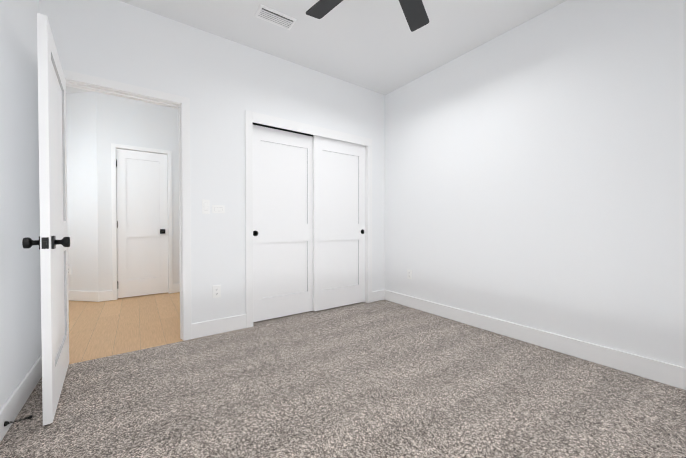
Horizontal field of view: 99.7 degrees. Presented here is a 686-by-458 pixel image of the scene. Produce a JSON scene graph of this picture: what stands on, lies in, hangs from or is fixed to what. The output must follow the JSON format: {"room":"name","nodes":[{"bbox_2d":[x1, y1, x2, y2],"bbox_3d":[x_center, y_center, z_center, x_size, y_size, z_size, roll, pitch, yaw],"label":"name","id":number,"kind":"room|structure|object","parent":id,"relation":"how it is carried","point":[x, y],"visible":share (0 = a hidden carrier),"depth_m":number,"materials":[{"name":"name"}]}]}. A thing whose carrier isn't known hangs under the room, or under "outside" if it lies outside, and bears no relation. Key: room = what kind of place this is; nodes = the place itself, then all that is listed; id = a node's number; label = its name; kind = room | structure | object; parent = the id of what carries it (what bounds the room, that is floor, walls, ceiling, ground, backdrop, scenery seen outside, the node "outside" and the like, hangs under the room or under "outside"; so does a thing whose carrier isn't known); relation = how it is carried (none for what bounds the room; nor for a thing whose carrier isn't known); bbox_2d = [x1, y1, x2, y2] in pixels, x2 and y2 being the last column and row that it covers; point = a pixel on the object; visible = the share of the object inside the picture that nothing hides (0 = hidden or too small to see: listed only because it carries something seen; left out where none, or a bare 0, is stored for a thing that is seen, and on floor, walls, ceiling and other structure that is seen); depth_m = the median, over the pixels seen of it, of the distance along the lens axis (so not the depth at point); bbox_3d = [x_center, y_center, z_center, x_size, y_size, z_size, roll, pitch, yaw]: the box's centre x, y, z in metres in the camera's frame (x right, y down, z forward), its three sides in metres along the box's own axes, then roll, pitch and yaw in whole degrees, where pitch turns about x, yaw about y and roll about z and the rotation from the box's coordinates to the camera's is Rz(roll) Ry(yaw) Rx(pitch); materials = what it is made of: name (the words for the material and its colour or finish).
{"room":"empty bedroom","nodes":[
{"label":"empty bedroom","id":0,"kind":"room"},
{"bbox_2d":[0,0,41,408],"bbox_3d":[-1.089,-0.373,0.503,0.120,2.740,3.601,-1,1,-36],"label":"wall","id":1,"kind":"structure","parent":0,"point":[20,317],"depth_m":1.61,"materials":[{"name":"white paint"}]},
{"bbox_2d":[0,354,41,442],"bbox_3d":[-1.064,0.928,0.612,0.027,0.135,3.481,-1,1,-36],"label":"baseboard","id":2,"kind":"structure","parent":1,"relation":"attached to","point":[14,404],"depth_m":1.55,"materials":[{"name":"white paint"}]},
{"bbox_2d":[4,415,32,426],"bbox_3d":[-1.569,0.925,1.400,0.091,0.022,0.021,-1,1,-36],"label":"door stop","id":3,"kind":"object","parent":2,"relation":"attached to","point":[6,423],"visible":1,"depth_m":1.39,"materials":[{"name":"black"}]},
{"bbox_2d":[66,92,98,291],"bbox_3d":[-3.853,-0.422,4.108,0.672,2.740,1.300,-1,1,-36],"label":"wall","id":4,"kind":"structure","parent":0,"point":[81,142],"depth_m":3.81,"materials":[{"name":"white paint"}]},
{"bbox_2d":[96,92,179,290],"bbox_3d":[-2.422,-0.426,4.403,2.000,2.740,0.120,-1,1,-36],"label":"wall","id":5,"kind":"structure","parent":0,"point":[125,121],"depth_m":3.92,"materials":[{"name":"white paint"}]},
{"bbox_2d":[68,290,112,301],"bbox_3d":[-3.609,0.883,3.903,0.825,0.135,0.685,-1,1,-36],"label":"baseboard","id":6,"kind":"structure","parent":5,"relation":"attached to","point":[91,296],"depth_m":3.82,"materials":[{"name":"white paint"}]},
{"bbox_2d":[116,149,167,297],"bbox_3d":[-2.809,-0.074,4.066,0.597,2.022,0.102,-1,1,-36],"label":"hall door","id":7,"kind":"structure","parent":5,"relation":"in","point":[142,229],"depth_m":4.08,"materials":[{"name":"white paint"}]},
{"bbox_2d":[111,143,172,299],"bbox_3d":[-2.832,-0.097,4.106,0.693,2.090,0.136,-1,1,-36],"label":"door frame","id":8,"kind":"structure","parent":5,"relation":"attached to","point":[114,147],"depth_m":3.94,"materials":[{"name":"white paint"}]},
{"bbox_2d":[173,283,179,292],"bbox_3d":[-2.091,0.874,4.575,1.042,0.135,0.013,-1,1,-36],"label":"baseboard","id":9,"kind":"structure","parent":5,"relation":"attached to","point":[176,287],"depth_m":4.30,"materials":[{"name":"white paint"}]},
{"bbox_2d":[69,292,214,363],"bbox_3d":[-2.715,0.980,3.722,3.650,0.046,3.521,-1,1,-36],"label":"floor","id":10,"kind":"structure","parent":0,"point":[97,330],"depth_m":2.90,"materials":[{"name":"brown wood"}]},
{"bbox_2d":[39,0,384,323],"bbox_3d":[-0.846,-0.406,2.962,3.373,2.740,0.120,-1,1,-36],"label":"wall","id":11,"kind":"structure","parent":0,"point":[222,84],"depth_m":2.66,"materials":[{"name":"white paint"}]},
{"bbox_2d":[22,13,69,425],"bbox_3d":[-1.714,-0.043,1.761,0.170,2.022,0.845,-1,1,-36],"label":"entry door","id":12,"kind":"structure","parent":11,"relation":"in","point":[53,242],"depth_m":1.49,"materials":[{"name":"white paint"}]},
{"bbox_2d":[62,69,191,340],"bbox_3d":[-1.739,-0.081,2.329,0.895,2.107,0.152,-1,1,-36],"label":"door frame","id":13,"kind":"structure","parent":11,"relation":"attached to","point":[181,104],"depth_m":2.50,"materials":[{"name":"white paint"}]},
{"bbox_2d":[202,199,209,213],"bbox_3d":[-1.234,-0.202,2.606,0.062,0.128,0.012,-1,1,-36],"label":"light switch","id":14,"kind":"object","parent":11,"relation":"attached to","point":[205,203],"depth_m":2.60,"materials":[{"name":"white plastic"}]},
{"bbox_2d":[212,285,220,297],"bbox_3d":[-1.164,0.576,2.667,0.072,0.116,0.010,-1,1,-36],"label":"electrical outlet","id":15,"kind":"object","parent":11,"relation":"attached to","point":[216,291],"visible":1,"depth_m":2.66,"materials":[{"name":"white plastic"}]},
{"bbox_2d":[212,205,224,212],"bbox_3d":[-1.146,-0.182,2.666,0.108,0.074,0.016,-1,1,-36],"label":"light switch","id":16,"kind":"object","parent":11,"relation":"attached to","point":[215,208],"depth_m":2.67,"materials":[{"name":"white plastic"}]},
{"bbox_2d":[191,314,245,338],"bbox_3d":[-1.139,0.900,2.688,0.494,0.135,0.014,-1,1,-36],"label":"baseboard","id":17,"kind":"structure","parent":11,"relation":"attached to","point":[211,327],"depth_m":2.67,"materials":[{"name":"white paint"}]},
{"bbox_2d":[253,125,312,321],"bbox_3d":[-0.632,-0.055,3.154,0.755,2.005,0.038,-1,1,-36],"label":"closet door","id":18,"kind":"structure","parent":11,"relation":"in","point":[282,223],"depth_m":3.12,"materials":[{"name":"white paint"}]},
{"bbox_2d":[245,110,371,327],"bbox_3d":[-0.321,-0.098,3.330,1.622,2.114,0.136,-1,1,-36],"label":"trim","id":19,"kind":"structure","parent":11,"relation":"attached to","point":[258,119],"depth_m":3.02,"materials":[{"name":"white paint"}]},
{"bbox_2d":[313,135,364,310],"bbox_3d":[-0.028,-0.068,3.533,0.755,2.019,0.038,-1,1,-36],"label":"closet door","id":20,"kind":"structure","parent":11,"relation":"in","point":[338,223],"depth_m":3.50,"materials":[{"name":"white paint"}]},
{"bbox_2d":[66,0,566,94],"bbox_3d":[-1.236,-1.831,2.534,4.723,0.120,7.110,-1,1,-36],"label":"ceiling","id":21,"kind":"structure","parent":0,"point":[378,46],"depth_m":2.58,"materials":[{"name":"white paint"}]},
{"bbox_2d":[255,4,296,29],"bbox_3d":[-0.561,-1.759,2.421,0.315,0.018,0.166,-1,1,-36],"label":"ceiling vent","id":22,"kind":"object","parent":21,"relation":"in","point":[273,16],"visible":0.98,"depth_m":2.41,"materials":[{"name":"white metal"}]},
{"bbox_2d":[306,0,428,31],"bbox_3d":[0.219,-1.556,1.524,1.283,0.399,1.280,-1,1,-36],"label":"ceiling fan","id":23,"kind":"object","parent":21,"relation":"hanging from","point":[415,14],"visible":1,"depth_m":1.94,"materials":[{"name":"grey"}]},
{"bbox_2d":[0,300,685,457],"bbox_3d":[0.034,1.004,1.852,3.493,0.050,4.461,-1,1,-36],"label":"floor carpet","id":24,"kind":"object","parent":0,"point":[383,379],"visible":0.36,"depth_m":1.66,"materials":[{"name":"grey carpet"}]},
{"bbox_2d":[385,0,685,367],"bbox_3d":[1.442,-0.404,2.763,0.120,2.740,4.341,-1,1,-36],"label":"wall","id":25,"kind":"structure","parent":0,"point":[535,172],"depth_m":2.29,"materials":[{"name":"white paint"}]},
{"bbox_2d":[407,269,411,278],"bbox_3d":[0.814,0.556,3.543,0.010,0.116,0.072,-1,1,-36],"label":"electrical outlet","id":26,"kind":"object","parent":25,"relation":"attached to","point":[409,274],"visible":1,"depth_m":3.54,"materials":[{"name":"white plastic"}]},
{"bbox_2d":[380,290,685,389],"bbox_3d":[1.565,0.903,2.488,0.018,0.135,3.481,-1,1,-36],"label":"baseboard","id":27,"kind":"structure","parent":25,"relation":"attached to","point":[630,363],"depth_m":2.27,"materials":[{"name":"white paint"}]}
]}

